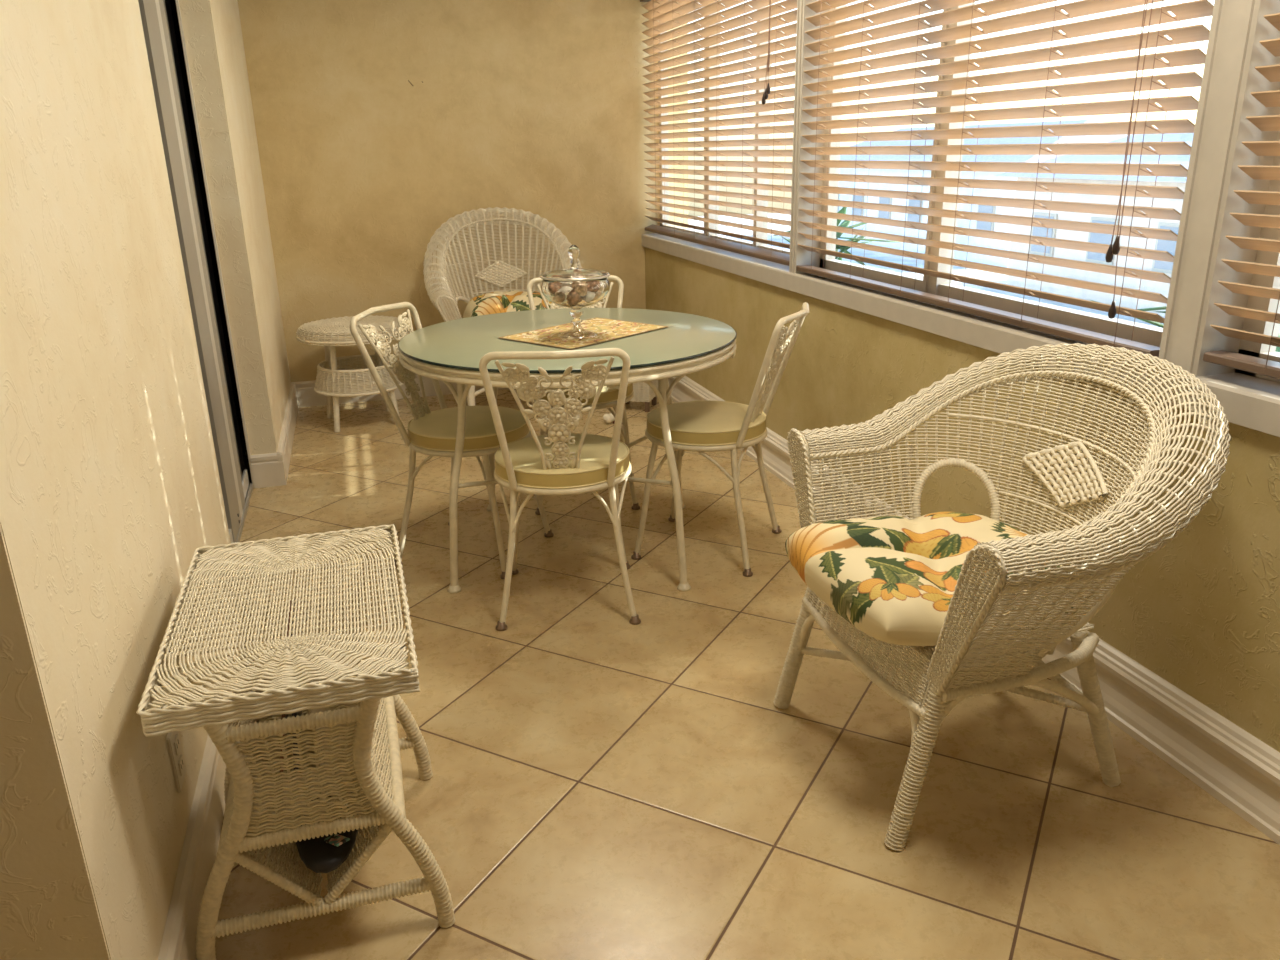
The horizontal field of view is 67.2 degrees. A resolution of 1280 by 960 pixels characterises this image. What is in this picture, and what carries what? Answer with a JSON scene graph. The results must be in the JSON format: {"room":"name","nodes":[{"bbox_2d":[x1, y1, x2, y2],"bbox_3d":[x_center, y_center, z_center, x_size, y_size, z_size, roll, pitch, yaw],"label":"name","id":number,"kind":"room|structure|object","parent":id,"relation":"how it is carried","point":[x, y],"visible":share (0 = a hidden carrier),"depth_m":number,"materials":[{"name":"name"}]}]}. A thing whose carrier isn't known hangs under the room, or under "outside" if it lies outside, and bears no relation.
{"room":"sunroom","nodes":[
{"label":"sunroom","id":0,"kind":"room"},
{"bbox_2d":[0,526,109,959],"bbox_3d":[-1.318,-0.172,0.875,1.214,2.440,0.124,-7,20,-15],"label":"wall partition","id":1,"kind":"structure","parent":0,"point":[49,911],"depth_m":1.19,"materials":[{"name":"beige paint"}]},
{"bbox_2d":[0,0,234,959],"bbox_3d":[-0.979,-0.456,1.679,0.080,2.440,1.555,-7,20,-15],"label":"wall","id":2,"kind":"structure","parent":0,"point":[110,485],"depth_m":1.49,"materials":[{"name":"beige paint"}]},
{"bbox_2d":[166,731,185,792],"bbox_3d":[-0.845,0.502,1.760,0.009,0.116,0.072,-7,20,-15],"label":"wall outlet","id":3,"kind":"object","parent":2,"relation":"attached to","point":[173,739],"visible":0.95,"depth_m":1.74,"materials":[{"name":"plastic"}]},
{"bbox_2d":[174,734,179,754],"bbox_3d":[-0.842,0.481,1.754,0.003,0.028,0.032,-7,20,-15],"label":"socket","id":4,"kind":"object","parent":3,"relation":"attached to","point":[176,736],"depth_m":1.75,"materials":[{"name":"beige plastic"}]},
{"bbox_2d":[178,754,183,775],"bbox_3d":[-0.842,0.523,1.768,0.003,0.028,0.032,-7,20,-15],"label":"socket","id":5,"kind":"object","parent":3,"relation":"attached to","point":[180,756],"depth_m":1.76,"materials":[{"name":"beige plastic"}]},
{"bbox_2d":[158,594,245,959],"bbox_3d":[-0.911,0.623,2.075,0.021,0.140,1.535,-7,20,-15],"label":"baseboard","id":6,"kind":"structure","parent":2,"relation":"attached to","point":[203,832],"depth_m":1.77,"materials":[{"name":"beige paint"}]},
{"bbox_2d":[170,0,240,410],"bbox_3d":[-2.066,-0.854,2.901,1.100,2.440,4.400,-7,20,-15],"label":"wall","id":7,"kind":"structure","parent":0,"point":[172,2],"depth_m":4.92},
{"bbox_2d":[179,0,290,454],"bbox_3d":[-1.790,-1.341,4.302,0.105,2.440,1.375,-7,20,-15],"label":"wall","id":8,"kind":"structure","parent":0,"point":[212,30],"depth_m":3.88,"materials":[{"name":"beige paint"}]},
{"bbox_2d":[250,383,297,487],"bbox_3d":[-1.752,-0.248,4.660,0.126,0.140,1.375,-7,20,-15],"label":"baseboard","id":9,"kind":"structure","parent":8,"relation":"attached to","point":[269,469],"depth_m":4.06,"materials":[{"name":"beige paint"}]},
{"bbox_2d":[237,0,687,381],"bbox_3d":[-0.935,-1.690,5.265,2.500,2.440,0.100,-7,20,-15],"label":"wall","id":10,"kind":"structure","parent":0,"point":[537,107],"depth_m":5.15,"materials":[{"name":"beige paint"}]},
{"bbox_2d":[291,373,508,407],"bbox_3d":[-0.952,-0.578,5.568,2.000,0.140,0.021,-7,20,-15],"label":"baseboard","id":11,"kind":"structure","parent":10,"relation":"attached to","point":[306,395],"depth_m":5.40,"materials":[{"name":"beige paint"}]},
{"bbox_2d":[215,389,1279,959],"bbox_3d":[-0.468,0.634,2.309,3.420,0.050,7.300,-7,20,-15],"label":"floor","id":12,"kind":"structure","parent":0,"point":[602,785],"depth_m":2.10,"materials":[{"name":"tile"}]},
{"bbox_2d":[136,524,454,959],"bbox_3d":[-0.603,0.484,1.776,0.503,0.586,0.783,-7,20,-15],"label":"table","id":13,"kind":"object","parent":12,"relation":"on","point":[361,755],"visible":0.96,"depth_m":1.60,"materials":[{"name":"white wicker"}]},
{"bbox_2d":[280,600,291,774],"bbox_3d":[-0.654,0.378,1.784,0.045,0.242,0.210,-7,20,-15],"label":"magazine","id":14,"kind":"object","parent":13,"relation":"in","point":[283,715],"visible":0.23,"depth_m":1.73,"materials":[{"name":"white paper"}]},
{"bbox_2d":[289,599,301,769],"bbox_3d":[-0.637,0.375,1.788,0.032,0.244,0.210,-7,20,-15],"label":"magazine","id":15,"kind":"object","parent":13,"relation":"in","point":[299,713],"visible":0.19,"depth_m":1.72,"materials":[{"name":"white paper"}]},
{"bbox_2d":[295,599,324,765],"bbox_3d":[-0.613,0.372,1.795,0.021,0.245,0.210,-7,20,-15],"label":"magazine","id":16,"kind":"object","parent":13,"relation":"in","point":[317,710],"visible":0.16,"depth_m":1.77,"materials":[{"name":"beige paper"}]},
{"bbox_2d":[296,785,357,872],"bbox_3d":[-0.563,0.611,1.732,0.109,0.073,0.257,-7,20,-15],"label":"pouch","id":17,"kind":"object","parent":13,"relation":"in","point":[325,854],"visible":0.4,"depth_m":1.64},
{"bbox_2d":[296,315,408,431],"bbox_3d":[-1.445,-0.548,4.945,0.552,0.513,0.552,14,24,37],"label":"table","id":18,"kind":"object","parent":12,"relation":"on","point":[328,332],"visible":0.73,"depth_m":4.80,"materials":[{"name":"white wicker"}]},
{"bbox_2d":[315,357,400,393],"bbox_3d":[-1.445,-0.542,4.947,0.443,0.111,0.443,-9,20,-22],"label":"basket","id":19,"kind":"object","parent":18,"relation":"on","point":[327,380],"depth_m":4.82,"materials":[{"name":"white wicker"}]},
{"bbox_2d":[350,302,553,578],"bbox_3d":[-0.633,-0.155,3.253,0.540,0.838,0.425,5,20,17],"label":"dining chair","id":20,"kind":"object","parent":12,"relation":"on","point":[431,433],"visible":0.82,"depth_m":3.14,"materials":[{"name":"beige metal"}]},
{"bbox_2d":[409,406,525,438],"bbox_3d":[-0.572,-0.181,3.223,0.397,0.059,0.397,5,20,17],"label":"seat cushion","id":21,"kind":"object","parent":20,"relation":"on","point":[442,423],"depth_m":3.16,"materials":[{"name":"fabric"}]},
{"bbox_2d":[423,207,583,417],"bbox_3d":[-0.695,-0.888,5.091,0.840,1.038,0.745,-7,20,-15],"label":"wicker armchair","id":22,"kind":"object","parent":12,"relation":"on","point":[493,274],"visible":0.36,"depth_m":5.16,"materials":[{"name":"white wicker"}]},
{"bbox_2d":[463,290,551,317],"bbox_3d":[-0.664,-0.856,4.993,0.500,0.242,0.550,-7,20,-15],"label":"floral cushion","id":23,"kind":"object","parent":22,"relation":"on","point":[494,302],"visible":0.35,"depth_m":4.77,"materials":[{"name":"fabric"}]},
{"bbox_2d":[479,348,640,630],"bbox_3d":[-0.226,-0.014,2.818,0.425,0.838,0.540,-2,19,-3],"label":"dining chair","id":24,"kind":"object","parent":12,"relation":"on","point":[561,461],"visible":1,"depth_m":2.68,"materials":[{"name":"beige metal"}]},
{"bbox_2d":[496,433,627,474],"bbox_3d":[-0.231,-0.067,2.868,0.397,0.059,0.397,-2,19,-3],"label":"seat cushion","id":25,"kind":"object","parent":24,"relation":"on","point":[525,456],"depth_m":2.78,"materials":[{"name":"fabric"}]},
{"bbox_2d":[398,308,736,592],"bbox_3d":[-0.225,-0.124,3.275,1.092,0.748,1.092,-1,19,2],"label":"dining table","id":26,"kind":"object","parent":12,"relation":"on","point":[452,351],"visible":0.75,"depth_m":2.96,"materials":[{"name":"green glass"}]},
{"bbox_2d":[497,317,668,349],"bbox_3d":[-0.180,-0.485,3.162,0.330,0.003,0.470,14,24,38],"label":"placemat","id":27,"kind":"object","parent":26,"relation":"on","point":[592,331],"visible":0.96,"depth_m":3.14,"materials":[{"name":"beige fabric"}]},
{"bbox_2d":[540,245,609,325],"bbox_3d":[-0.204,-0.599,3.050,0.221,0.285,0.221,-7,20,-15],"label":"candy jar","id":28,"kind":"object","parent":27,"relation":"on","point":[575,288],"visible":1,"depth_m":2.97,"materials":[{"name":"clear glass"}]},
{"bbox_2d":[540,278,609,325],"bbox_3d":[-0.203,-0.567,3.060,0.220,0.154,0.220,-7,20,-15],"label":"bowl","id":29,"kind":"object","parent":28,"relation":"on","point":[575,294],"depth_m":2.97,"materials":[{"name":"clear glass"}]},
{"bbox_2d":[527,275,639,514],"bbox_3d":[-0.233,-0.356,3.814,0.425,0.838,0.540,-3,19,-5],"label":"dining chair","id":30,"kind":"object","parent":12,"relation":"on","point":[608,397],"visible":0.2,"depth_m":3.69,"materials":[{"name":"beige metal"}]},
{"bbox_2d":[544,383,631,394],"bbox_3d":[-0.227,-0.367,3.742,0.397,0.059,0.397,-3,19,-5],"label":"seat cushion","id":31,"kind":"object","parent":30,"relation":"on","point":[613,389],"depth_m":3.60,"materials":[{"name":"fabric"}]},
{"bbox_2d":[603,413,622,423],"bbox_3d":[-0.134,-0.313,4.880,0.117,0.055,0.064,-7,20,-15],"label":"ornament","id":32,"kind":"object","parent":12,"relation":"on","point":[608,418],"visible":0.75,"depth_m":4.86,"materials":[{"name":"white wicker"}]},
{"bbox_2d":[626,380,657,411],"bbox_3d":[-0.019,-0.590,5.109,0.193,0.425,0.193,4,20,14],"label":"wicker hamper","id":33,"kind":"object","parent":12,"relation":"on","point":[643,392],"visible":0.07,"depth_m":5.06,"materials":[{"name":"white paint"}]},
{"bbox_2d":[631,302,808,576],"bbox_3d":[0.282,-0.161,3.215,0.540,0.838,0.425,6,20,21],"label":"dining chair","id":34,"kind":"object","parent":12,"relation":"on","point":[701,427],"visible":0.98,"depth_m":3.11,"materials":[{"name":"beige metal"}]},
{"bbox_2d":[648,401,764,433],"bbox_3d":[0.221,-0.199,3.227,0.397,0.059,0.397,6,20,21],"label":"seat cushion","id":35,"kind":"object","parent":34,"relation":"on","point":[689,417],"depth_m":3.15,"materials":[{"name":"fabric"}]},
{"bbox_2d":[773,343,1230,850],"bbox_3d":[0.754,0.184,2.100,0.740,0.897,0.862,-7,20,-15],"label":"wicker armchair","id":36,"kind":"object","parent":12,"relation":"on","point":[983,647],"visible":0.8,"depth_m":1.97,"materials":[{"name":"white wicker"}]},
{"bbox_2d":[785,511,1082,645],"bbox_3d":[0.640,0.194,2.048,0.550,0.142,0.546,-7,20,-15],"label":"floral cushion","id":37,"kind":"object","parent":36,"relation":"on","point":[894,579],"visible":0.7,"depth_m":1.97,"materials":[{"name":"fabric"}]},
{"bbox_2d":[645,247,1279,751],"bbox_3d":[1.103,-0.699,2.259,0.140,2.440,7.130,-7,20,-15],"label":"wall","id":38,"kind":"structure","parent":0,"point":[1201,612],"depth_m":2.39,"materials":[{"name":"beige paint"}]},
{"bbox_2d":[657,0,789,253],"bbox_3d":[0.400,-1.731,4.523,0.062,1.253,1.985,-7,20,-15],"label":"window","id":39,"kind":"structure","parent":38,"relation":"in","point":[756,234],"depth_m":4.66,"materials":[{"name":"paint"}]},
{"bbox_2d":[640,0,796,265],"bbox_3d":[0.310,-1.725,4.485,0.098,1.235,1.955,-7,20,-15],"label":"blind","id":40,"kind":"object","parent":39,"relation":"attached to","point":[663,12],"visible":0.99,"depth_m":4.33,"materials":[{"name":"brown wood"}]},
{"bbox_2d":[789,0,829,272],"bbox_3d":[0.640,-1.439,3.571,0.131,1.315,0.060,-7,20,-15],"label":"trim","id":41,"kind":"structure","parent":38,"relation":"attached to","point":[799,255],"depth_m":3.61,"materials":[{"name":"paint"}]},
{"bbox_2d":[642,233,1279,436],"bbox_3d":[0.914,-0.499,2.955,0.138,0.077,5.880,-7,20,-15],"label":"window sill","id":42,"kind":"structure","parent":38,"relation":"attached to","point":[1251,402],"depth_m":2.85,"materials":[{"name":"paint"}]},
{"bbox_2d":[657,376,1279,844],"bbox_3d":[1.039,0.390,2.606,0.040,0.158,7.130,-7,20,-15],"label":"baseboard","id":43,"kind":"structure","parent":38,"relation":"attached to","point":[1235,767],"depth_m":2.13,"materials":[{"name":"beige paint"}]},
{"bbox_2d":[819,2,1162,346],"bbox_3d":[0.960,-1.130,2.743,0.062,1.253,1.815,-7,20,-15],"label":"window","id":44,"kind":"structure","parent":38,"relation":"in","point":[1142,333],"depth_m":2.91,"materials":[{"name":"paint"}]},
{"bbox_2d":[796,0,1213,356],"bbox_3d":[0.865,-1.124,2.727,0.094,1.251,1.785,-7,20,-15],"label":"blind","id":45,"kind":"object","parent":44,"relation":"attached to","point":[1182,11],"visible":1,"depth_m":2.51,"materials":[{"name":"brown wood"}]},
{"bbox_2d":[1158,0,1279,376],"bbox_3d":[1.182,-0.858,1.848,0.131,1.315,0.105,-7,20,-15],"label":"trim","id":46,"kind":"structure","parent":38,"relation":"attached to","point":[1234,49],"depth_m":1.91,"materials":[{"name":"paint"}]},
{"bbox_2d":[1235,131,1279,382],"bbox_3d":[1.522,-0.527,0.954,0.062,1.253,1.915,-7,20,-15],"label":"window","id":47,"kind":"structure","parent":38,"relation":"in","point":[1259,350],"depth_m":1.94,"materials":[{"name":"paint"}]},
{"bbox_2d":[1203,13,1279,378],"bbox_3d":[1.424,-0.535,0.943,0.095,1.227,1.855,-7,20,-15],"label":"blind","id":48,"kind":"object","parent":47,"relation":"attached to","point":[1269,368],"visible":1,"depth_m":1.84,"materials":[{"name":"brown wood"}]},
{"bbox_3d":[-1.424,-1.885,2.695,0.080,0.380,1.420,-7,20,-15],"label":"lintel","id":49,"kind":"object","parent":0,"visible":0},
{"bbox_2d":[138,0,254,545],"bbox_3d":[-1.488,-0.722,3.067,0.107,2.060,1.420,-7,20,-15],"label":"door","id":50,"kind":"structure","parent":49,"relation":"attached to","point":[156,15],"depth_m":3.34,"materials":[{"name":"grey metal"}]},
{"label":"outside","id":51,"kind":"structure","parent":0,"visible":0},
{"bbox_2d":[688,213,1164,327],"bbox_3d":[25.231,-4.598,25.191,58.700,0.050,90.000,-7,20,-15],"label":"ground","id":52,"kind":"structure","parent":51,"point":[957,270],"depth_m":36.47,"materials":[{"name":"white"}]},
{"bbox_2d":[770,207,904,265],"bbox_3d":[2.330,-1.642,12.258,1.711,3.676,1.570,-13,22,-30],"label":"shrub","id":53,"kind":"object","parent":52,"relation":"on","point":[845,223],"visible":0.04,"depth_m":11.84,"materials":[{"name":"green plant"}]},
{"bbox_2d":[837,119,1132,267],"bbox_3d":[14.733,-12.904,42.215,9.000,5.000,17.000,-7,20,-15],"label":"house","id":54,"kind":"structure","parent":52,"relation":"on","point":[981,225],"depth_m":38.78,"materials":[{"name":"paint"}]},
{"bbox_2d":[995,127,1279,332],"bbox_3d":[16.948,-6.354,23.648,8.000,4.600,16.000,-7,20,-15],"label":"house","id":55,"kind":"structure","parent":52,"relation":"on","point":[1165,267],"depth_m":26.46,"materials":[{"name":"paint"}]},
{"bbox_2d":[1091,300,1279,351],"bbox_3d":[3.752,0.354,6.474,1.938,3.606,1.848,-7,20,-15],"label":"shrub","id":56,"kind":"object","parent":52,"relation":"on","point":[1152,309],"visible":0.02,"depth_m":6.03,"materials":[{"name":"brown plant"}]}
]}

